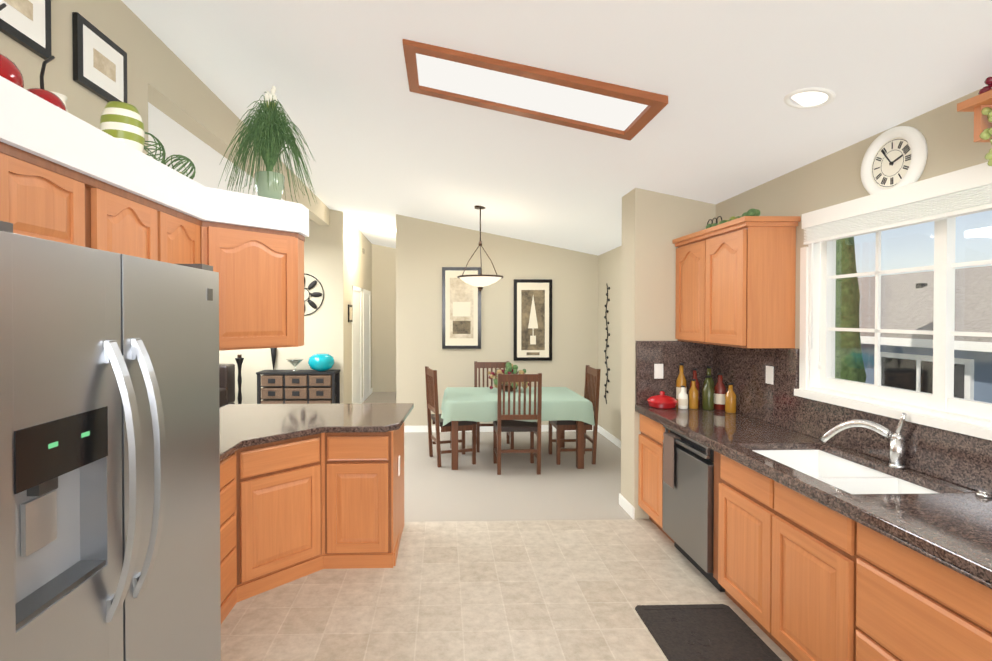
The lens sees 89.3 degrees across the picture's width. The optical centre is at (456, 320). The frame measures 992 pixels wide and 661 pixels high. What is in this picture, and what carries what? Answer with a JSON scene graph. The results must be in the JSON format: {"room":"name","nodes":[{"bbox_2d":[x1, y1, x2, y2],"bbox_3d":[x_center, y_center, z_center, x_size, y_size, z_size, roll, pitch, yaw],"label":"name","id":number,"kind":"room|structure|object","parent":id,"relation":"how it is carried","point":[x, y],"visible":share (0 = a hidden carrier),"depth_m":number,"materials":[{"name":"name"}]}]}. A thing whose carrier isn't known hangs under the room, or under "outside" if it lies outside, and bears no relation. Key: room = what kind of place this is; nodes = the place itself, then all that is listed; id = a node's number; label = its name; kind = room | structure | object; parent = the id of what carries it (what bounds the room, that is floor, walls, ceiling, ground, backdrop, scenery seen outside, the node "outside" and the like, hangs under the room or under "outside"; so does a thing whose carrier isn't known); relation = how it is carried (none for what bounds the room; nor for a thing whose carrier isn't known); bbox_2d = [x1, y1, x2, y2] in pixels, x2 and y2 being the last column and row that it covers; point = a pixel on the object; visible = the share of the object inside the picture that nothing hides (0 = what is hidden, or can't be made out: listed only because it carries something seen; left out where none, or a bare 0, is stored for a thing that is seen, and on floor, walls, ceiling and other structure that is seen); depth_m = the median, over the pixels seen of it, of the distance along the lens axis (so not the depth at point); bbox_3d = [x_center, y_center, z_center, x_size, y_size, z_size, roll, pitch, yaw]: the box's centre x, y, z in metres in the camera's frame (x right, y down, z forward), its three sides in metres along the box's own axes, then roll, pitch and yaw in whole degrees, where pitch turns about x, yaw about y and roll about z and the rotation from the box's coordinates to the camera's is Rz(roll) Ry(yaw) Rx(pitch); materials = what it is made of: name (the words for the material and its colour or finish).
{"room":"dining room and kitchen","nodes":[
{"label":"dining room and kitchen","id":0,"kind":"room"},
{"bbox_2d":[0,0,147,153],"bbox_3d":[-1.789,-0.494,0.441,0.150,4.200,5.800,0,1,-2],"label":"wall","id":1,"kind":"structure","parent":0,"point":[121,25],"depth_m":2.38,"materials":[{"name":"beige paint"}]},
{"bbox_2d":[0,142,19,233],"bbox_3d":[-1.552,-0.370,1.233,0.359,0.334,0.608,0,1,-2],"label":"upper cabinet","id":2,"kind":"object","parent":1,"relation":"attached to","point":[9,188],"depth_m":1.54,"materials":[{"name":"brown wood"}]},
{"bbox_2d":[0,0,51,59],"bbox_3d":[-1.740,-1.256,1.962,0.027,0.290,0.355,0,1,-2],"label":"framed picture","id":3,"kind":"object","parent":1,"relation":"attached to","point":[26,24],"visible":0.95,"depth_m":2.03,"materials":[{"name":"black"}]},
{"bbox_2d":[16,148,91,247],"bbox_3d":[-1.563,-0.375,1.634,0.359,0.334,0.500,0,1,-2],"label":"upper cabinet","id":4,"kind":"object","parent":1,"relation":"attached to","point":[53,196],"depth_m":1.72,"materials":[{"name":"brown wood"}]},
{"bbox_2d":[72,12,126,102],"bbox_3d":[-1.754,-1.262,2.474,0.027,0.310,0.360,0,1,-2],"label":"framed picture","id":5,"kind":"object","parent":1,"relation":"attached to","point":[99,63],"visible":0.91,"depth_m":2.42,"materials":[{"name":"black"}]},
{"bbox_2d":[88,176,207,264],"bbox_3d":[-1.569,-0.187,2.341,0.384,0.725,0.909,0,1,-2],"label":"upper cabinet","id":6,"kind":"object","parent":1,"relation":"attached to","point":[123,222],"depth_m":2.23,"materials":[{"name":"brown wood"}]},
{"bbox_2d":[0,76,308,236],"bbox_3d":[-1.337,-0.632,1.314,0.798,0.183,4.065,0,1,-2],"label":"ledge","id":7,"kind":"object","parent":1,"relation":"attached to","point":[32,123],"depth_m":2.03,"materials":[{"name":"white paint"}]},
{"bbox_2d":[0,3,23,87],"bbox_3d":[-1.547,-0.924,1.671,0.176,0.391,0.212,0,1,-2],"label":"decor","id":8,"kind":"object","parent":7,"relation":"on","point":[10,71],"visible":0.62,"depth_m":1.65,"materials":[{"name":"red ceramic"}]},
{"bbox_2d":[27,56,66,111],"bbox_3d":[-1.553,-0.892,1.899,0.144,0.321,0.196,0,1,-2],"label":"decor","id":9,"kind":"object","parent":7,"relation":"on","point":[48,96],"visible":0.38,"depth_m":1.86,"materials":[{"name":"red ceramic"}]},
{"bbox_2d":[50,91,68,112],"bbox_3d":[-1.658,-0.831,2.061,0.124,0.195,0.124,0,1,-2],"label":"jug","id":10,"kind":"object","parent":7,"relation":"on","point":[63,98],"visible":0.06,"depth_m":2.06,"materials":[{"name":"white ceramic"}]},
{"bbox_2d":[100,101,144,152],"bbox_3d":[-1.513,-0.853,2.265,0.172,0.235,0.172,0,1,-2],"label":"striped vase","id":11,"kind":"object","parent":7,"relation":"on","point":[122,122],"visible":0.77,"depth_m":2.21,"materials":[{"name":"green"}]},
{"bbox_2d":[144,132,171,166],"bbox_3d":[-1.569,-0.840,2.494,0.202,0.205,0.204,0,1,-17],"label":"ball","id":12,"kind":"object","parent":7,"relation":"on","point":[159,143],"depth_m":2.52,"materials":[{"name":"green"}]},
{"bbox_2d":[172,155,195,179],"bbox_3d":[-1.494,-0.817,2.696,0.149,0.154,0.152,0,1,-2],"label":"ball","id":13,"kind":"object","parent":7,"relation":"on","point":[178,157],"depth_m":2.68,"materials":[{"name":"green"}]},
{"bbox_2d":[208,221,304,350],"bbox_3d":[-1.396,-0.195,3.055,0.769,0.725,0.563,0,1,-2],"label":"upper cabinet","id":14,"kind":"object","parent":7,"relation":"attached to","point":[261,287],"depth_m":2.98,"materials":[{"name":"brown wood"}]},
{"bbox_2d":[218,86,317,204],"bbox_3d":[-1.173,-1.120,3.141,0.588,0.750,0.573,0,1,-2],"label":"grass plant","id":15,"kind":"object","parent":7,"relation":"on","point":[267,136],"visible":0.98,"depth_m":3.08,"materials":[{"name":"green plant"}]},
{"bbox_2d":[148,102,284,200],"bbox_3d":[-4.594,-0.996,5.612,5.320,1.994,12.400,0,1,-2],"label":"ceiling","id":16,"kind":"structure","parent":0,"point":[173,136],"depth_m":4.62,"materials":[{"name":"white paint"}]},
{"bbox_2d":[148,28,329,225],"bbox_3d":[-1.917,-2.022,5.172,0.150,1.250,4.600,0,1,-2],"label":"wall","id":17,"kind":"structure","parent":0,"point":[181,93],"depth_m":3.52,"materials":[{"name":"beige paint"}]},
{"bbox_2d":[219,209,344,403],"bbox_3d":[-4.505,-0.573,7.495,5.600,4.200,0.150,0,1,-2],"label":"wall","id":18,"kind":"structure","parent":0,"point":[324,266],"depth_m":7.49,"materials":[{"name":"beige paint"}]},
{"bbox_2d":[270,348,276,369],"bbox_3d":[-2.722,0.568,7.430,0.092,0.340,0.092,0,1,-2],"label":"wall sconce","id":19,"kind":"object","parent":18,"relation":"attached to","point":[273,353],"visible":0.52,"depth_m":7.41,"materials":[{"name":"black metal"}]},
{"bbox_2d":[304,274,323,315],"bbox_3d":[-2.303,-0.392,7.467,0.634,0.634,0.015,0,1,-2],"label":"wall art","id":20,"kind":"object","parent":18,"relation":"attached to","point":[312,304],"visible":0.5,"depth_m":7.47,"materials":[{"name":"black metal"}]},
{"bbox_2d":[345,215,371,403],"bbox_3d":[-1.821,-0.590,9.067,0.150,4.200,2.850,0,1,-2],"label":"wall","id":21,"kind":"structure","parent":0,"point":[358,268],"depth_m":8.26,"materials":[{"name":"beige paint"}]},
{"bbox_2d":[348,305,352,321],"bbox_3d":[-1.706,-0.118,8.000,0.021,0.280,0.300,0,1,-2],"label":"framed picture","id":22,"kind":"object","parent":21,"relation":"attached to","point":[350,313],"visible":1,"depth_m":7.96,"materials":[{"name":"black"}]},
{"bbox_2d":[352,285,361,403],"bbox_3d":[-1.724,0.465,8.631,0.019,2.100,0.890,0,1,-2],"label":"door frame","id":23,"kind":"structure","parent":21,"relation":"attached to","point":[357,347],"depth_m":8.59,"materials":[{"name":"white"}]},
{"bbox_2d":[354,240,364,254],"bbox_3d":[-1.737,-1.299,8.937,0.009,0.120,1.100,0,1,-2],"label":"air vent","id":24,"kind":"object","parent":21,"relation":"in","point":[355,247],"visible":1,"depth_m":8.60,"materials":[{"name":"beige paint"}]},
{"bbox_2d":[358,388,372,402],"bbox_3d":[-1.738,1.465,9.016,0.012,0.090,2.982,0,1,-2],"label":"baseboard","id":25,"kind":"structure","parent":21,"relation":"attached to","point":[365,397],"depth_m":9.68,"materials":[{"name":"white wood"}]},
{"bbox_2d":[363,289,370,401],"bbox_3d":[-1.754,0.452,9.731,0.019,2.100,0.890,0,1,-2],"label":"door frame","id":26,"kind":"structure","parent":21,"relation":"attached to","point":[366,294],"depth_m":9.71,"materials":[{"name":"white"}]},
{"bbox_2d":[372,244,395,391],"bbox_3d":[-1.362,-0.607,10.580,1.150,4.200,0.150,0,1,-2],"label":"wall","id":27,"kind":"structure","parent":0,"point":[383,318],"depth_m":10.51,"materials":[{"name":"beige paint"}]},
{"bbox_2d":[396,214,597,425],"bbox_3d":[0.561,-0.567,6.981,2.800,4.200,0.150,0,1,-2],"label":"wall","id":28,"kind":"structure","parent":0,"point":[426,251],"depth_m":6.91,"materials":[{"name":"beige paint"}]},
{"bbox_2d":[442,267,480,348],"bbox_3d":[0.064,-0.176,6.879,0.535,1.120,0.031,0,1,-2],"label":"picture frame","id":29,"kind":"object","parent":28,"relation":"attached to","point":[461,314],"visible":0.9,"depth_m":6.87,"materials":[{"name":"black"}]},
{"bbox_2d":[404,425,592,431],"bbox_3d":[0.573,1.489,6.921,2.779,0.090,0.013,0,1,-2],"label":"baseboard","id":30,"kind":"structure","parent":28,"relation":"attached to","point":[544,428],"depth_m":6.91,"materials":[{"name":"white wood"}]},
{"bbox_2d":[513,279,551,360],"bbox_3d":[1.049,-0.011,6.907,0.534,1.120,0.031,0,1,-2],"label":"picture frame","id":31,"kind":"object","parent":28,"relation":"attached to","point":[532,320],"visible":0.96,"depth_m":6.89,"materials":[{"name":"black"}]},
{"bbox_2d":[363,392,631,521],"bbox_3d":[-2.558,1.576,5.795,9.400,0.060,12.200,0,1,-2],"label":"floor carpet","id":32,"kind":"object","parent":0,"point":[518,489],"depth_m":4.82,"materials":[{"name":"beige carpet"}]},
{"bbox_2d":[219,364,234,407],"bbox_3d":[-3.574,1.065,6.378,1.100,0.950,0.970,0,1,-2],"label":"leather armchair","id":33,"kind":"object","parent":32,"relation":"on","point":[226,384],"visible":0.12,"depth_m":6.61,"materials":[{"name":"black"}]},
{"bbox_2d":[235,354,243,403],"bbox_3d":[-3.115,1.006,7.175,0.200,1.050,0.195,0,1,-2],"label":"candlestick","id":34,"kind":"object","parent":32,"relation":"on","point":[239,359],"visible":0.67,"depth_m":7.15,"materials":[{"name":"black metal"}]},
{"bbox_2d":[256,369,339,403],"bbox_3d":[-2.298,1.130,7.298,1.120,0.800,0.360,0,1,-2],"label":"console table","id":35,"kind":"object","parent":32,"relation":"on","point":[336,382],"visible":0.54,"depth_m":7.14,"materials":[{"name":"black wood"}]},
{"bbox_2d":[261,387,282,398],"bbox_3d":[-2.638,1.031,7.272,0.308,0.147,0.336,0,1,-2],"label":"basket","id":36,"kind":"object","parent":35,"relation":"on","point":[266,392],"depth_m":7.11,"materials":[{"name":"wicker"}]},
{"bbox_2d":[261,374,282,385],"bbox_3d":[-2.638,0.851,7.270,0.308,0.147,0.336,0,1,-2],"label":"basket","id":37,"kind":"object","parent":35,"relation":"on","point":[276,379],"depth_m":7.11,"materials":[{"name":"wicker"}]},
{"bbox_2d":[261,400,282,403],"bbox_3d":[-2.638,1.211,7.274,0.308,0.147,0.336,0,1,-2],"label":"basket","id":38,"kind":"object","parent":35,"relation":"on","point":[263,401],"depth_m":7.11,"materials":[{"name":"wicker"}]},
{"bbox_2d":[286,358,302,370],"bbox_3d":[-2.358,0.643,7.291,0.240,0.171,0.240,0,1,-2],"label":"glass dish","id":39,"kind":"object","parent":35,"relation":"on","point":[295,361],"visible":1,"depth_m":7.26,"materials":[{"name":"white glass"}]},
{"bbox_2d":[285,387,306,398],"bbox_3d":[-2.298,1.031,7.281,0.308,0.147,0.336,0,1,-2],"label":"basket","id":40,"kind":"object","parent":35,"relation":"on","point":[290,392],"depth_m":7.12,"materials":[{"name":"wicker"}]},
{"bbox_2d":[285,374,306,385],"bbox_3d":[-2.298,0.851,7.279,0.308,0.147,0.336,0,1,-2],"label":"basket","id":41,"kind":"object","parent":35,"relation":"on","point":[296,380],"depth_m":7.12,"materials":[{"name":"wicker"}]},
{"bbox_2d":[285,399,306,403],"bbox_3d":[-2.298,1.211,7.283,0.308,0.147,0.336,0,1,-2],"label":"basket","id":42,"kind":"object","parent":35,"relation":"on","point":[304,401],"depth_m":7.12,"materials":[{"name":"wicker"}]},
{"bbox_2d":[308,353,334,370],"bbox_3d":[-1.978,0.604,7.301,0.380,0.249,0.380,0,1,-2],"label":"bowl","id":43,"kind":"object","parent":35,"relation":"on","point":[321,362],"visible":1,"depth_m":7.17,"materials":[{"name":"teal glass"}]},
{"bbox_2d":[309,374,335,385],"bbox_3d":[-1.958,0.851,7.288,0.308,0.147,0.336,0,1,-2],"label":"basket","id":44,"kind":"object","parent":35,"relation":"on","point":[314,379],"depth_m":7.13,"materials":[{"name":"wicker"}]},
{"bbox_2d":[309,385,335,398],"bbox_3d":[-1.958,1.031,7.290,0.308,0.147,0.336,0,1,-2],"label":"basket","id":45,"kind":"object","parent":35,"relation":"on","point":[314,392],"depth_m":7.13,"materials":[{"name":"wicker"}]},
{"bbox_2d":[309,397,335,403],"bbox_3d":[-1.958,1.211,7.292,0.308,0.147,0.336,0,1,-2],"label":"basket","id":46,"kind":"object","parent":35,"relation":"on","point":[313,401],"depth_m":7.13,"materials":[{"name":"wicker"}]},
{"bbox_2d":[425,366,476,466],"bbox_3d":[-0.075,1.034,5.551,0.480,1.030,0.440,0,1,-16],"label":"dining chair","id":47,"kind":"object","parent":32,"relation":"on","point":[432,393],"visible":0.88,"depth_m":5.40,"materials":[{"name":"brown wood"}]},
{"bbox_2d":[474,361,513,451],"bbox_3d":[0.445,1.028,6.105,0.440,1.030,0.480,0,1,-2],"label":"dining chair","id":48,"kind":"object","parent":32,"relation":"on","point":[509,435],"visible":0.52,"depth_m":6.30,"materials":[{"name":"brown wood"}]},
{"bbox_2d":[450,421,583,469],"bbox_3d":[0.626,1.187,5.676,1.460,0.722,0.980,0,1,-2],"label":"dining table","id":49,"kind":"object","parent":32,"relation":"on","point":[579,444],"visible":0.29,"depth_m":5.24,"materials":[{"name":"brown wood"}]},
{"bbox_2d":[441,387,594,425],"bbox_3d":[0.625,0.951,5.680,1.618,0.260,1.136,0,1,-2],"label":"table cloth","id":50,"kind":"object","parent":49,"relation":"on","point":[477,404],"visible":0.79,"depth_m":5.17,"materials":[{"name":"green fabric"}]},
{"bbox_2d":[488,362,528,391],"bbox_3d":[0.610,0.648,5.851,0.490,0.339,0.512,0,1,-2],"label":"centerpiece","id":51,"kind":"object","parent":50,"relation":"on","point":[511,368],"visible":0.54,"depth_m":5.78,"materials":[{"name":"green plant"}]},
{"bbox_2d":[493,373,541,474],"bbox_3d":[0.623,1.038,5.239,0.440,1.030,0.480,0,1,-2],"label":"dining chair","id":52,"kind":"object","parent":32,"relation":"on","point":[506,423],"visible":1,"depth_m":5.03,"materials":[{"name":"brown wood"}]},
{"bbox_2d":[548,365,600,464],"bbox_3d":[1.303,1.033,5.613,0.480,1.030,0.440,0,1,-2],"label":"dining chair","id":53,"kind":"object","parent":32,"relation":"on","point":[592,385],"visible":0.75,"depth_m":5.41,"materials":[{"name":"brown wood"}]},
{"bbox_2d":[221,519,792,660],"bbox_3d":[0.203,1.632,0.768,4.150,0.060,6.300,0,1,-2],"label":"floor","id":54,"kind":"structure","parent":0,"point":[552,590],"depth_m":2.83,"materials":[{"name":"beige tile"}]},
{"bbox_2d":[0,221,220,660],"bbox_3d":[-1.227,0.707,1.279,0.959,1.780,0.920,0,1,-2],"label":"fridge","id":55,"kind":"object","parent":54,"relation":"on","point":[109,466],"visible":1,"depth_m":1.16,"materials":[{"name":"silver metal"}]},
{"bbox_2d":[220,445,255,623],"bbox_3d":[-1.457,1.150,2.304,0.606,0.870,1.090,0,1,-2],"label":"base cabinet","id":56,"kind":"object","parent":54,"relation":"on","point":[237,471],"depth_m":2.81,"materials":[{"name":"brown wood"}]},
{"bbox_2d":[219,403,413,461],"bbox_3d":[-1.044,0.689,2.863,1.461,0.039,2.224,0,1,-2],"label":"countertop","id":57,"kind":"structure","parent":56,"relation":"on","point":[244,425],"depth_m":3.33,"materials":[{"name":"stone"}]},
{"bbox_2d":[252,463,319,595],"bbox_3d":[-1.042,1.243,2.988,0.376,0.670,0.347,0,1,-2],"label":"base cabinet","id":58,"kind":"object","parent":54,"relation":"on","point":[292,509],"depth_m":2.99,"materials":[{"name":"brown wood"}]},
{"bbox_2d":[308,423,403,569],"bbox_3d":[-0.665,1.137,3.477,0.501,0.870,0.726,0,1,-2],"label":"base cabinet","id":59,"kind":"object","parent":54,"relation":"on","point":[362,474],"depth_m":3.17,"materials":[{"name":"brown wood"}]},
{"bbox_2d":[662,425,724,591],"bbox_3d":[1.724,1.143,3.199,0.572,0.865,0.600,0,1,-2],"label":"dishwasher","id":60,"kind":"object","parent":54,"relation":"on","point":[687,517],"visible":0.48,"depth_m":3.08,"materials":[{"name":"silver metal"}]},
{"bbox_2d":[663,432,680,488],"bbox_3d":[1.446,0.935,3.365,0.049,0.336,0.150,0,1,-2],"label":"dish towel","id":61,"kind":"object","parent":60,"relation":"hanging from","point":[668,461],"visible":0.81,"depth_m":3.36,"materials":[{"name":"brown fabric"}]},
{"bbox_2d":[638,414,753,545],"bbox_3d":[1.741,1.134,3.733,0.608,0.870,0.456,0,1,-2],"label":"base cabinet","id":62,"kind":"object","parent":54,"relation":"on","point":[733,512],"depth_m":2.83,"materials":[{"name":"brown wood"}]},
{"bbox_2d":[635,604,781,660],"bbox_3d":[1.256,1.581,2.006,0.520,0.014,1.520,0,1,-2],"label":"rug","id":63,"kind":"object","parent":54,"relation":"on","point":[706,632],"visible":1,"depth_m":2.51,"materials":[{"name":"rubber"}]},
{"bbox_2d":[830,509,991,660],"bbox_3d":[1.800,1.159,1.521,0.608,0.870,0.890,0,1,-2],"label":"base cabinet","id":64,"kind":"object","parent":54,"relation":"on","point":[890,601],"depth_m":1.70,"materials":[{"name":"brown wood"}]},
{"bbox_2d":[635,341,991,588],"bbox_3d":[1.788,0.462,1.476,0.637,0.555,4.957,0,1,-2],"label":"countertop","id":65,"kind":"structure","parent":64,"relation":"on","point":[949,524],"depth_m":2.47,"materials":[{"name":"stone"}]},
{"bbox_2d":[654,364,662,378],"bbox_3d":[1.584,0.395,3.923,0.070,0.115,0.008,0,1,-2],"label":"switch plate","id":66,"kind":"object","parent":65,"relation":"attached to","point":[658,371],"depth_m":3.92,"materials":[{"name":"white plastic"}]},
{"bbox_2d":[647,391,677,408],"bbox_3d":[1.557,0.595,3.794,0.220,0.126,0.220,0,1,-2],"label":"covered dish","id":67,"kind":"object","parent":65,"relation":"on","point":[661,401],"visible":1,"depth_m":3.72,"materials":[{"name":"red ceramic"}]},
{"bbox_2d":[676,363,686,405],"bbox_3d":[1.735,0.492,3.868,0.074,0.330,0.072,0,1,-2],"label":"bottle","id":68,"kind":"object","parent":65,"relation":"on","point":[680,380],"visible":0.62,"depth_m":3.85,"materials":[{"name":"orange glass"}]},
{"bbox_2d":[678,386,687,408],"bbox_3d":[1.698,0.573,3.758,0.070,0.170,0.068,0,1,-2],"label":"bottle","id":69,"kind":"object","parent":65,"relation":"on","point":[682,399],"visible":1,"depth_m":3.73,"materials":[{"name":"white ceramic"}]},
{"bbox_2d":[689,379,697,408],"bbox_3d":[1.778,0.548,3.760,0.064,0.220,0.062,0,1,-2],"label":"bottle","id":70,"kind":"object","parent":65,"relation":"on","point":[693,397],"visible":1,"depth_m":3.73,"materials":[{"name":"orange glass"}]},
{"bbox_2d":[690,368,699,406],"bbox_3d":[1.836,0.512,3.861,0.068,0.290,0.066,0,1,-2],"label":"bottle","id":71,"kind":"object","parent":65,"relation":"on","point":[697,383],"visible":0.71,"depth_m":3.85,"materials":[{"name":"red glass"}]},
{"bbox_2d":[702,376,713,409],"bbox_3d":[1.869,0.533,3.722,0.080,0.250,0.078,0,1,-2],"label":"bottle","id":72,"kind":"object","parent":65,"relation":"on","point":[707,396],"visible":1,"depth_m":3.69,"materials":[{"name":"green glass"}]},
{"bbox_2d":[703,366,713,387],"bbox_3d":[1.936,0.502,3.843,0.078,0.310,0.076,0,1,-2],"label":"bottle","id":73,"kind":"object","parent":65,"relation":"on","point":[709,374],"visible":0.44,"depth_m":3.83,"materials":[{"name":"green glass"}]},
{"bbox_2d":[714,373,725,409],"bbox_3d":[1.959,0.523,3.724,0.082,0.270,0.080,0,1,-2],"label":"bottle","id":74,"kind":"object","parent":65,"relation":"on","point":[719,394],"visible":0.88,"depth_m":3.70,"materials":[{"name":"red glass"}]},
{"bbox_2d":[725,383,735,412],"bbox_3d":[1.972,0.555,3.605,0.072,0.210,0.070,0,1,-2],"label":"bottle","id":75,"kind":"object","parent":65,"relation":"on","point":[730,400],"visible":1,"depth_m":3.58,"materials":[{"name":"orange glass"}]},
{"bbox_2d":[766,366,773,384],"bbox_3d":[2.033,0.352,3.254,0.008,0.115,0.070,0,1,-2],"label":"switch plate","id":76,"kind":"object","parent":65,"relation":"attached to","point":[769,369],"depth_m":3.25,"materials":[{"name":"white plastic"}]},
{"bbox_2d":[752,450,937,493],"bbox_3d":[1.769,0.821,2.357,0.499,0.212,0.814,0,1,-2],"label":"sink","id":77,"kind":"object","parent":65,"relation":"in","point":[848,476],"visible":0.15,"depth_m":2.52,"materials":[{"name":"white ceramic"}]},
{"bbox_2d":[820,413,906,468],"bbox_3d":[1.935,0.545,2.383,0.246,0.257,0.254,0,1,-2],"label":"faucet","id":78,"kind":"object","parent":65,"relation":"on","point":[897,451],"visible":1,"depth_m":2.31,"materials":[{"name":"silver metal"}]},
{"bbox_2d":[975,490,991,497],"bbox_3d":[2.039,0.669,1.937,0.048,0.020,0.048,0,1,-2],"label":"air gap cap","id":79,"kind":"object","parent":65,"relation":"on","point":[982,493],"visible":0.98,"depth_m":1.93,"materials":[{"name":"silver metal"}]},
{"bbox_2d":[121,0,991,255],"bbox_3d":[0.130,-1.392,4.759,4.080,1.246,14.350,0,1,-2],"label":"ceiling","id":80,"kind":"structure","parent":0,"point":[386,145],"depth_m":2.68,"materials":[{"name":"white paint"}]},
{"bbox_2d":[457,205,502,291],"bbox_3d":[0.259,-0.815,5.544,0.510,0.985,0.510,0,1,-2],"label":"pendant lamp","id":81,"kind":"object","parent":80,"relation":"hanging from","point":[480,281],"visible":0.96,"depth_m":5.43,"materials":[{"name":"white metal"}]},
{"bbox_2d":[403,39,667,139],"bbox_3d":[0.390,-1.253,2.747,1.330,0.336,0.510,0,1,-2],"label":"ceiling light","id":82,"kind":"object","parent":80,"relation":"attached to","point":[585,104],"visible":0.98,"depth_m":2.71,"materials":[{"name":"white plastic"}]},
{"bbox_2d":[784,87,835,108],"bbox_3d":[1.617,-1.022,2.297,0.197,0.048,0.200,0,1,-2],"label":"recessed light","id":83,"kind":"object","parent":80,"relation":"in","point":[812,97],"visible":1,"depth_m":2.29,"materials":[{"name":"white"}]},
{"bbox_2d":[621,188,715,518],"bbox_3d":[1.719,-0.535,4.096,0.640,4.200,0.300,0,1,-2],"label":"wall","id":84,"kind":"structure","parent":0,"point":[654,224],"depth_m":3.95,"materials":[{"name":"beige paint"}]},
{"bbox_2d":[619,493,634,518],"bbox_3d":[1.393,1.520,4.098,0.012,0.090,0.300,0,1,-2],"label":"baseboard","id":85,"kind":"structure","parent":84,"relation":"attached to","point":[626,506],"depth_m":4.09,"materials":[{"name":"white wood"}]},
{"bbox_2d":[598,87,991,440],"bbox_3d":[2.160,-0.516,2.372,0.150,4.200,9.450,0,1,-2],"label":"wall","id":86,"kind":"structure","parent":0,"point":[945,130],"depth_m":2.99,"materials":[{"name":"beige paint"}]},
{"bbox_2d":[604,284,609,403],"bbox_3d":[1.965,0.300,6.553,0.018,1.579,0.235,0,1,-2],"label":"wall art","id":87,"kind":"object","parent":86,"relation":"attached to","point":[606,340],"visible":0.96,"depth_m":6.55,"materials":[{"name":"black metal"}]},
{"bbox_2d":[597,425,620,448],"bbox_3d":[1.992,1.503,5.606,0.013,0.090,2.657,0,1,-2],"label":"baseboard","id":88,"kind":"structure","parent":86,"relation":"attached to","point":[613,439],"depth_m":6.44,"materials":[{"name":"white wood"}]},
{"bbox_2d":[672,216,800,347],"bbox_3d":[1.881,-0.235,3.476,0.341,0.795,0.946,0,1,-2],"label":"upper cabinet","id":89,"kind":"object","parent":86,"relation":"attached to","point":[735,282],"visible":1,"depth_m":3.09,"materials":[{"name":"brown wood"}]},
{"bbox_2d":[706,209,759,228],"bbox_3d":[1.859,-0.687,3.413,0.150,0.109,0.650,0,1,-2],"label":"vine","id":90,"kind":"object","parent":89,"relation":"on","point":[752,212],"visible":0.42,"depth_m":3.34,"materials":[{"name":"green plant"}]},
{"bbox_2d":[794,212,991,440],"bbox_3d":[2.143,-0.074,2.202,0.195,1.060,1.600,0,1,-2],"label":"window","id":91,"kind":"structure","parent":86,"relation":"in","point":[942,407],"depth_m":2.44,"materials":[{"name":"white"}]},
{"bbox_2d":[802,162,991,368],"bbox_3d":[2.059,-0.168,2.171,0.056,0.890,1.505,0,1,-2],"label":"window blind","id":92,"kind":"object","parent":91,"relation":"attached to","point":[964,191],"visible":1,"depth_m":2.28,"materials":[{"name":"white"}]},
{"bbox_2d":[860,126,927,194],"bbox_3d":[2.063,-0.751,2.382,0.040,0.330,0.330,0,1,-2],"label":"wall clock","id":93,"kind":"object","parent":86,"relation":"attached to","point":[895,157],"visible":0.98,"depth_m":2.37,"materials":[{"name":"white plastic"}]},
{"bbox_2d":[957,77,991,165],"bbox_3d":[2.022,-0.737,1.691,0.157,0.335,0.500,0,1,-2],"label":"shelf","id":94,"kind":"object","parent":86,"relation":"attached to","point":[980,105],"visible":1,"depth_m":1.88,"materials":[{"name":"brown wood"}]},
{"label":"outside","id":95,"kind":"structure","parent":0,"visible":0},
{"bbox_3d":[30.925,4.040,10.825,57.790,0.100,60.000,0,1,-2],"label":"ground","id":96,"kind":"structure","parent":95,"visible":0},
{"bbox_2d":[835,237,865,382],"bbox_3d":[6.454,-0.489,8.561,0.845,9.175,0.872,0,1,-2],"label":"cypress tree","id":97,"kind":"object","parent":96,"relation":"on","point":[851,308],"depth_m":8.26,"materials":[{"name":"green plant"}]},
{"bbox_2d":[858,266,991,402],"bbox_3d":[12.897,1.379,7.309,8.020,5.300,18.000,0,1,-2],"label":"house","id":98,"kind":"structure","parent":96,"relation":"on","point":[894,364],"depth_m":10.30,"materials":[{"name":"blue"}]}
]}

